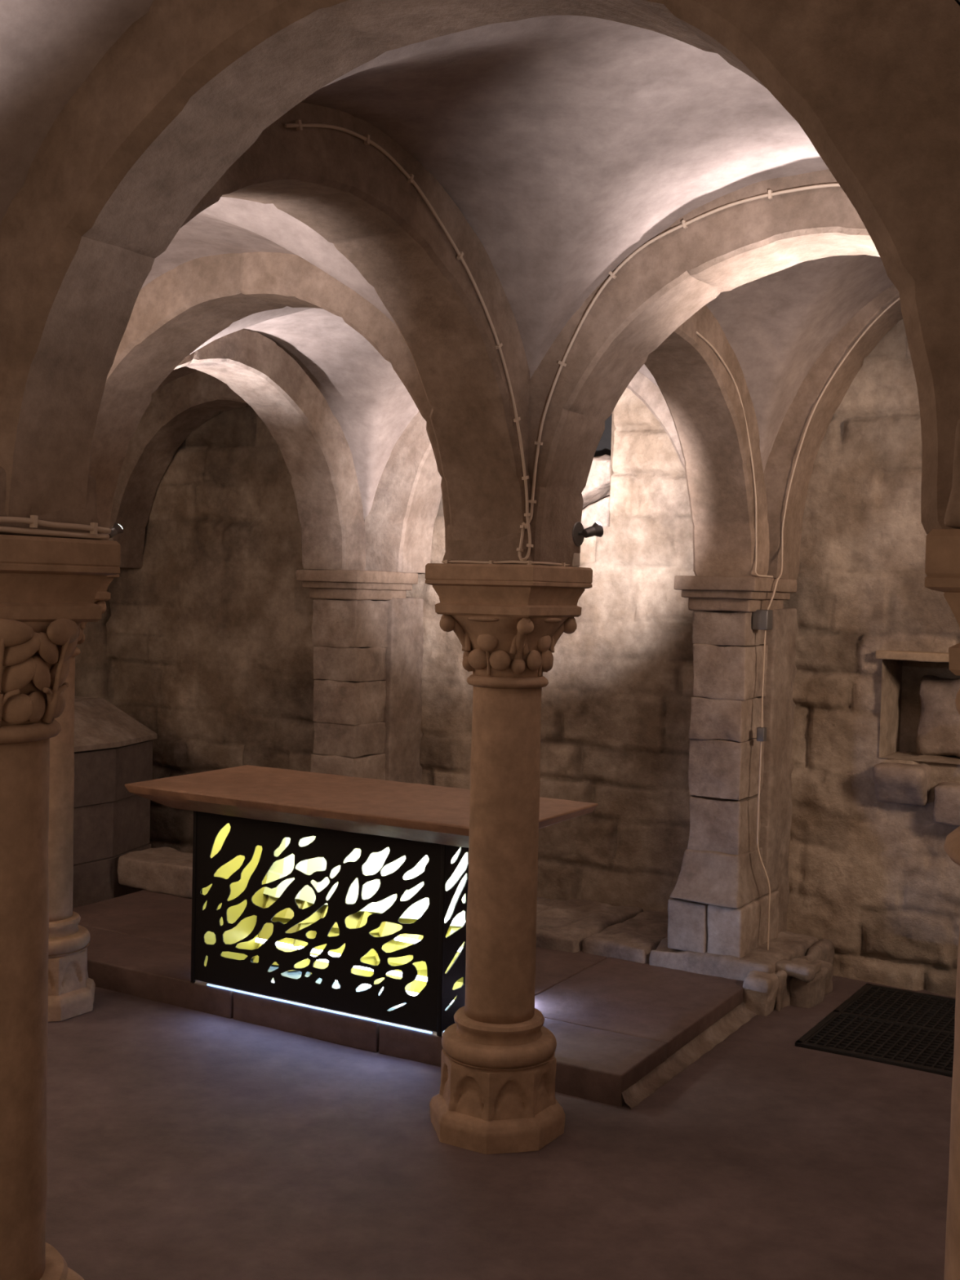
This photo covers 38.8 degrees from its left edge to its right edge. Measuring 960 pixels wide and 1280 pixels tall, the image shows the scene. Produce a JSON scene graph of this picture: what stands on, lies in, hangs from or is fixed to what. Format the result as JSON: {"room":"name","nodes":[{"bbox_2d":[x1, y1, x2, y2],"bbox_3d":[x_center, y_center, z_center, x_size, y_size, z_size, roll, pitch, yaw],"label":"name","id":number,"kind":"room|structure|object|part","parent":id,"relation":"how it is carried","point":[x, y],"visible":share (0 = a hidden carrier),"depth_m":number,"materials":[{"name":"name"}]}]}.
{"room":"church","nodes":[
{"label":"church","id":0,"kind":"room"},
{"bbox_2d":[74,585,111,702],"bbox_3d":[-4.062,-0.226,4.920,0.126,3.150,7.200,3,3,32],"label":"wall","id":1,"kind":"structure","parent":0,"point":[91,664],"depth_m":7.89,"materials":[{"name":"beige stone"}]},
{"bbox_2d":[156,366,364,521],"bbox_3d":[-1.923,-0.904,6.388,2.027,1.032,1.970,3,3,32],"label":"ceiling","id":2,"kind":"structure","parent":0,"point":[175,374],"depth_m":7.25,"materials":[{"name":"paint"}]},
{"bbox_2d":[0,0,959,224],"bbox_3d":[-0.621,-0.642,1.037,1.868,0.970,2.026,3,3,32],"label":"ceiling","id":3,"kind":"structure","parent":0,"point":[48,48],"depth_m":2.08,"materials":[{"name":"paint"}]},
{"bbox_2d":[45,888,955,1279],"bbox_3d":[-0.693,1.478,3.053,8.200,0.013,7.500,3,3,32],"label":"floor","id":4,"kind":"structure","parent":0,"point":[183,1144],"depth_m":3.79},
{"bbox_2d":[0,534,120,1279],"bbox_3d":[-0.914,0.652,2.439,0.504,1.671,0.505,3,3,32],"label":"column","id":5,"kind":"structure","parent":4,"relation":"on","point":[49,586],"depth_m":2.37,"materials":[{"name":"stone"}]},
{"bbox_2d":[0,466,102,540],"bbox_3d":[-0.894,-0.239,2.406,0.320,0.123,0.323,3,3,32],"label":"block","id":6,"kind":"object","parent":5,"relation":"on","point":[77,516],"visible":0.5,"depth_m":2.39,"materials":[{"name":"stone"}]},
{"bbox_2d":[0,525,109,539],"bbox_3d":[-0.757,-0.184,2.316,0.010,0.013,0.330,3,3,32],"label":"cable","id":7,"kind":"object","parent":5,"relation":"on","point":[2,528],"visible":1,"depth_m":2.35,"materials":[{"name":"beige plastic"}]},
{"bbox_2d":[0,515,111,534],"bbox_3d":[-0.753,-0.198,2.313,0.011,0.027,0.331,3,3,32],"label":"cable","id":8,"kind":"object","parent":5,"relation":"on","point":[33,522],"visible":1,"depth_m":2.34,"materials":[{"name":"beige plastic"}]},
{"bbox_2d":[48,573,119,1022],"bbox_3d":[-1.612,0.537,5.069,0.365,1.671,0.367,3,3,32],"label":"column","id":9,"kind":"structure","parent":4,"relation":"on","point":[71,993],"depth_m":5.01,"materials":[{"name":"stone"}]},
{"bbox_3d":[-1.591,-0.356,5.039,0.383,0.122,0.384,1,2,0],"label":"block","id":10,"kind":"object","parent":9,"relation":"on","visible":0},
{"bbox_2d":[108,522,123,537],"bbox_3d":[-1.417,-0.401,5.144,0.128,0.086,0.082,-1,3,-41],"label":"spotlight","id":11,"kind":"object","parent":10,"relation":"attached to","point":[117,528],"visible":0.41,"depth_m":5.14,"materials":[{"name":"grey metal"}]},
{"bbox_2d":[72,696,156,907],"bbox_3d":[-2.506,0.817,6.475,0.897,0.985,2.040,3,3,32],"label":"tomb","id":12,"kind":"object","parent":4,"relation":"on","point":[113,749],"visible":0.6,"depth_m":6.76,"materials":[{"name":"stone"}]},
{"bbox_3d":[-2.492,0.425,6.457,0.885,0.200,2.040,3,3,32],"label":"lid","id":13,"kind":"part","parent":12,"relation":"part of","materials":[{"name":"stone"}]},
{"bbox_2d":[72,889,756,1109],"bbox_3d":[-0.495,1.337,5.569,3.054,0.116,1.367,3,2,30],"label":"platform","id":14,"kind":"object","parent":4,"relation":"on","point":[622,1029],"visible":0.42,"depth_m":5.01,"materials":[{"name":"red stone"}]},
{"bbox_2d":[117,846,192,898],"bbox_3d":[-1.492,1.142,6.727,0.520,0.166,0.337,3,3,31],"label":"stone block","id":15,"kind":"object","parent":14,"relation":"on","point":[164,869],"visible":0.65,"depth_m":6.62,"materials":[{"name":"beige stone"}]},
{"bbox_2d":[124,764,597,1036],"bbox_3d":[-0.462,0.932,5.023,1.624,0.743,0.715,3,2,30],"label":"altar","id":16,"kind":"object","parent":14,"relation":"on","point":[342,893],"visible":0.88,"depth_m":4.89,"materials":[{"name":"metal"}]},
{"bbox_3d":[-1.069,0.959,5.108,0.016,0.653,0.012,3,2,30],"label":"corner post","id":17,"kind":"part","parent":16,"relation":"part of","materials":[{"name":"black metal"}]},
{"bbox_3d":[-0.599,0.974,4.836,0.943,0.640,0.547,1,2,0],"label":"pierced panel","id":18,"kind":"part","parent":16,"relation":"part of","materials":[{"name":"black metal"}]},
{"bbox_2d":[206,983,431,1034],"bbox_3d":[-0.589,1.303,4.838,0.987,0.006,0.008,3,2,30],"label":"light","id":19,"kind":"object","parent":16,"relation":"on","point":[359,988],"depth_m":4.82,"materials":[{"name":"white"}]},
{"bbox_2d":[394,936,462,951],"bbox_3d":[-0.182,1.102,4.944,0.300,0.016,0.017,3,2,30],"label":"light","id":20,"kind":"object","parent":16,"relation":"attached to","point":[410,940],"depth_m":4.99,"materials":[{"name":"white"}]},
{"bbox_2d":[405,911,465,924],"bbox_3d":[-0.139,1.013,4.952,0.300,0.016,0.017,3,2,30],"label":"light","id":21,"kind":"object","parent":16,"relation":"on","point":[460,919],"depth_m":4.96,"materials":[{"name":"white"}]},
{"bbox_3d":[-0.129,1.002,4.565,0.016,0.653,0.012,3,2,30],"label":"corner post","id":22,"kind":"part","parent":16,"relation":"part of","materials":[{"name":"black metal"}]},
{"bbox_3d":[-0.013,0.991,4.763,0.004,0.640,0.460,3,2,30],"label":"pierced panel","id":23,"kind":"part","parent":16,"relation":"part of","materials":[{"name":"black metal"}]},
{"bbox_2d":[742,970,778,1016],"bbox_3d":[1.097,1.362,5.287,0.119,0.162,0.209,3,2,29],"label":"rubble stone","id":24,"kind":"object","parent":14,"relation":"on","point":[760,988],"visible":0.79,"depth_m":5.21,"materials":[{"name":"beige stone"}]},
{"bbox_2d":[425,563,592,1154],"bbox_3d":[0.070,0.616,4.033,0.382,1.671,0.383,3,2,31],"label":"column","id":25,"kind":"structure","parent":4,"relation":"on","point":[496,1095],"depth_m":3.94,"materials":[{"name":"stone"}]},
{"bbox_2d":[88,252,450,550],"bbox_3d":[-0.727,-0.767,4.493,1.972,1.019,0.272,3,3,32],"label":"stone arch","id":26,"kind":"object","parent":25,"relation":"on","point":[191,303],"visible":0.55,"depth_m":4.52,"materials":[{"name":"beige stone"}]},
{"bbox_2d":[180,102,536,564],"bbox_3d":[-0.404,-0.695,3.171,0.276,0.988,1.998,3,3,32],"label":"stone arch","id":27,"kind":"object","parent":25,"relation":"on","point":[343,188],"visible":0.6,"depth_m":3.50,"materials":[{"name":"beige stone"}]},
{"bbox_2d":[284,120,533,561],"bbox_3d":[-0.140,-0.680,3.344,0.035,0.950,1.080,3,3,32],"label":"cable","id":28,"kind":"object","parent":27,"relation":"attached to","point":[298,124],"visible":1,"depth_m":3.50,"materials":[{"name":"beige plastic"}]},
{"bbox_2d":[441,560,568,566],"bbox_3d":[0.095,-0.219,3.871,0.388,0.013,0.199,1,2,-9],"label":"cable","id":29,"kind":"object","parent":25,"relation":"on","point":[529,562],"visible":1,"depth_m":3.86,"materials":[{"name":"beige plastic"}]},
{"bbox_2d":[442,524,576,567],"bbox_3d":[0.091,-0.275,3.999,0.299,0.122,0.296,3,2,31],"label":"block","id":30,"kind":"object","parent":25,"relation":"on","point":[504,548],"visible":0.34,"depth_m":3.87,"materials":[{"name":"stone"}]},
{"bbox_2d":[572,521,603,546],"bbox_3d":[0.307,-0.310,3.988,0.103,0.080,0.080,3,3,32],"label":"spotlight","id":31,"kind":"object","parent":30,"relation":"attached to","point":[579,533],"visible":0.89,"depth_m":3.98,"materials":[{"name":"grey metal"}]},
{"bbox_2d":[571,552,580,566],"bbox_3d":[0.273,-0.244,4.006,0.027,0.058,0.042,3,3,32],"label":"block","id":32,"kind":"object","parent":25,"relation":"on","point":[575,561],"visible":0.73,"depth_m":4.00,"materials":[{"name":"beige stone"}]},
{"bbox_2d":[528,168,879,566],"bbox_3d":[0.870,-0.682,3.509,1.819,0.998,0.268,3,3,32],"label":"stone arch","id":33,"kind":"object","parent":25,"relation":"on","point":[678,273],"visible":0.78,"depth_m":3.67,"materials":[{"name":"beige stone"}]},
{"bbox_2d":[521,182,840,528],"bbox_3d":[0.535,-0.714,3.552,0.950,0.846,0.017,3,3,31],"label":"cable","id":34,"kind":"object","parent":33,"relation":"attached to","point":[770,194],"visible":0.95,"depth_m":3.65,"materials":[{"name":"beige plastic"}]},
{"bbox_2d":[536,897,834,1011],"bbox_3d":[0.117,1.299,6.194,2.808,0.225,0.848,3,3,32],"label":"stone ledge","id":35,"kind":"object","parent":4,"relation":"on","point":[632,934],"visible":0.3,"depth_m":5.67,"materials":[{"name":"beige stone"}]},
{"bbox_2d":[789,960,833,1008],"bbox_3d":[1.325,1.375,5.451,0.110,0.150,0.315,3,3,32],"label":"rubble stone","id":36,"kind":"object","parent":4,"relation":"on","point":[803,994],"visible":0.73,"depth_m":5.34,"materials":[{"name":"beige stone"}]},
{"bbox_2d":[775,957,822,982],"bbox_3d":[1.250,1.286,5.345,0.155,0.064,0.184,3,2,31],"label":"rubble stone","id":37,"kind":"object","parent":36,"relation":"on","point":[803,970],"visible":0.96,"depth_m":5.28,"materials":[{"name":"beige stone"}]},
{"bbox_2d":[795,983,955,1077],"bbox_3d":[1.746,1.453,5.014,0.910,0.018,0.900,3,3,32],"label":"floor grate","id":38,"kind":"object","parent":4,"relation":"on","point":[901,1028],"depth_m":5.04,"materials":[{"name":"black metal"}]},
{"bbox_2d":[924,528,959,1279],"bbox_3d":[0.672,0.727,1.459,0.625,1.671,0.623,3,2,30],"label":"column","id":39,"kind":"structure","parent":4,"relation":"on","point":[942,563],"depth_m":1.45,"materials":[{"name":"stone"}]},
{"bbox_2d":[0,0,959,533],"bbox_3d":[-0.100,-0.620,1.941,1.904,0.946,0.212,3,3,32],"label":"stone arch","id":40,"kind":"object","parent":39,"relation":"on","point":[189,86],"visible":0.96,"depth_m":2.02,"materials":[{"name":"beige stone"}]},
{"bbox_2d":[943,418,959,528],"bbox_3d":[0.694,-0.167,1.425,0.342,0.122,0.338,3,3,32],"label":"block","id":41,"kind":"object","parent":39,"relation":"on","point":[952,517],"visible":0.98,"depth_m":1.37,"materials":[{"name":"stone"}]},
{"bbox_2d":[140,196,893,520],"bbox_3d":[0.084,-0.888,4.046,3.845,1.185,3.844,3,3,32],"label":"ceiling","id":42,"kind":"structure","parent":0,"point":[777,325],"depth_m":5.19,"materials":[{"name":"paint"}]},
{"bbox_2d":[106,319,959,997],"bbox_3d":[1.254,-0.142,6.087,8.000,3.150,0.449,3,3,32],"label":"wall","id":43,"kind":"structure","parent":0,"point":[210,646],"depth_m":6.20,"materials":[{"name":"beige stone"}]},
{"bbox_2d":[108,370,249,568],"bbox_3d":[-1.319,-0.941,7.288,2.048,1.130,0.274,3,3,32],"label":"stone arch","id":44,"kind":"object","parent":43,"relation":"attached to","point":[181,406],"depth_m":7.50,"materials":[{"name":"stone"}]},
{"bbox_2d":[296,569,423,783],"bbox_3d":[-0.573,0.453,6.682,0.375,1.580,0.654,3,3,32],"label":"pilaster","id":45,"kind":"object","parent":43,"relation":"attached to","point":[368,665],"visible":0.68,"depth_m":6.51,"materials":[{"name":"stone"}]},
{"bbox_2d":[173,328,365,570],"bbox_3d":[-1.145,-0.816,5.727,0.276,1.005,1.913,3,3,32],"label":"stone arch","id":46,"kind":"object","parent":45,"relation":"on","point":[313,446],"visible":0.48,"depth_m":6.21,"materials":[{"name":"beige stone"}]},
{"bbox_2d":[364,371,684,573],"bbox_3d":[0.353,-0.895,6.257,2.004,1.194,0.276,3,3,32],"label":"stone arch","id":47,"kind":"object","parent":43,"relation":"attached to","point":[399,523],"visible":0.25,"depth_m":6.58,"materials":[{"name":"beige stone"}]},
{"bbox_2d":[581,496,609,528],"bbox_3d":[0.485,-0.545,6.509,0.443,0.269,0.335,3,3,32],"label":"stone block","id":48,"kind":"object","parent":43,"relation":"attached to","point":[598,511],"visible":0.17,"depth_m":6.29,"materials":[{"name":"beige stone"}]},
{"bbox_2d":[582,453,610,510],"bbox_3d":[0.484,-0.716,6.475,0.432,0.314,0.288,3,2,30],"label":"stone block","id":49,"kind":"object","parent":43,"relation":"in","point":[597,488],"visible":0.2,"depth_m":6.31,"materials":[{"name":"beige stone"}]},
{"bbox_2d":[593,413,612,457],"bbox_3d":[0.623,-0.826,6.703,0.425,0.580,0.010,3,3,32],"label":"window","id":50,"kind":"structure","parent":43,"relation":"in","point":[604,446],"depth_m":6.70,"materials":[{"name":"black"}]},
{"bbox_2d":[667,575,798,957],"bbox_3d":[1.067,0.531,5.667,0.343,1.581,0.660,3,3,32],"label":"pilaster","id":51,"kind":"object","parent":43,"relation":"attached to","point":[717,904],"visible":0.94,"depth_m":5.48,"materials":[{"name":"stone"}]},
{"bbox_2d":[644,305,769,577],"bbox_3d":[0.546,-0.729,4.706,0.272,0.987,1.976,3,3,32],"label":"stone arch","id":52,"kind":"object","parent":51,"relation":"on","point":[702,399],"visible":0.41,"depth_m":5.25,"materials":[{"name":"beige stone"}]},
{"bbox_2d":[695,331,773,577],"bbox_3d":[0.952,-0.665,5.111,0.029,0.846,0.772,3,3,34],"label":"cable","id":53,"kind":"object","parent":52,"relation":"attached to","point":[696,332],"visible":1,"depth_m":5.26,"materials":[{"name":"beige plastic"}]},
{"bbox_2d":[756,726,766,741],"bbox_3d":[1.126,0.376,5.453,0.032,0.055,0.035,3,3,32],"label":"wall switch","id":54,"kind":"object","parent":51,"relation":"attached to","point":[761,731],"visible":1,"depth_m":5.44,"materials":[{"name":"grey plastic"}]},
{"bbox_2d":[751,609,773,630],"bbox_3d":[1.127,-0.081,5.442,0.065,0.080,0.065,3,3,32],"label":"junction box","id":55,"kind":"object","parent":51,"relation":"attached to","point":[762,620],"visible":1,"depth_m":5.42,"materials":[{"name":"grey metal"}]},
{"bbox_2d":[756,630,770,950],"bbox_3d":[1.144,0.604,5.459,0.062,1.300,0.012,2,2,6],"label":"cable","id":56,"kind":"object","parent":51,"relation":"attached to","point":[765,631],"visible":1,"depth_m":5.46,"materials":[{"name":"beige plastic"}]},
{"bbox_2d":[763,284,902,579],"bbox_3d":[1.990,-0.950,5.246,2.080,1.459,0.278,3,3,32],"label":"stone arch","id":57,"kind":"object","parent":43,"relation":"attached to","point":[779,468],"visible":0.48,"depth_m":5.57,"materials":[{"name":"beige stone"}]},
{"bbox_2d":[766,297,899,609],"bbox_3d":[1.474,-0.765,5.311,0.664,1.325,0.182,3,3,32],"label":"cable","id":58,"kind":"object","parent":57,"relation":"attached to","point":[898,299],"visible":0.85,"depth_m":5.48,"materials":[{"name":"beige plastic"}]},
{"bbox_2d":[871,762,931,806],"bbox_3d":[1.737,0.590,5.583,0.214,0.186,0.270,3,3,32],"label":"corbel stone","id":59,"kind":"object","parent":43,"relation":"attached to","point":[895,783],"visible":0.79,"depth_m":5.49,"materials":[{"name":"beige stone"}]},
{"bbox_2d":[875,650,948,662],"bbox_3d":[1.954,0.073,5.484,0.683,0.041,0.174,3,3,32],"label":"lintel","id":60,"kind":"object","parent":43,"relation":"attached to","point":[923,656],"visible":0.8,"depth_m":5.51,"materials":[{"name":"beige stone"}]},
{"bbox_2d":[915,675,959,757],"bbox_3d":[2.072,0.328,5.634,0.528,0.370,0.196,3,3,31],"label":"stone block","id":61,"kind":"object","parent":43,"relation":"attached to","point":[938,729],"visible":0.99,"depth_m":5.65,"materials":[{"name":"beige stone"}]},
{"bbox_2d":[933,782,959,826],"bbox_3d":[2.016,0.666,5.420,0.398,0.181,0.211,3,3,32],"label":"stone block","id":62,"kind":"object","parent":43,"relation":"attached to","point":[946,811],"visible":0.96,"depth_m":5.41,"materials":[{"name":"beige stone"}]},
{"bbox_2d":[301,15,828,377],"bbox_3d":[0.404,-0.695,2.695,1.868,1.001,1.874,3,3,32],"label":"ceiling","id":63,"kind":"structure","parent":0,"point":[566,144],"depth_m":3.13,"materials":[{"name":"paint"}]}
]}

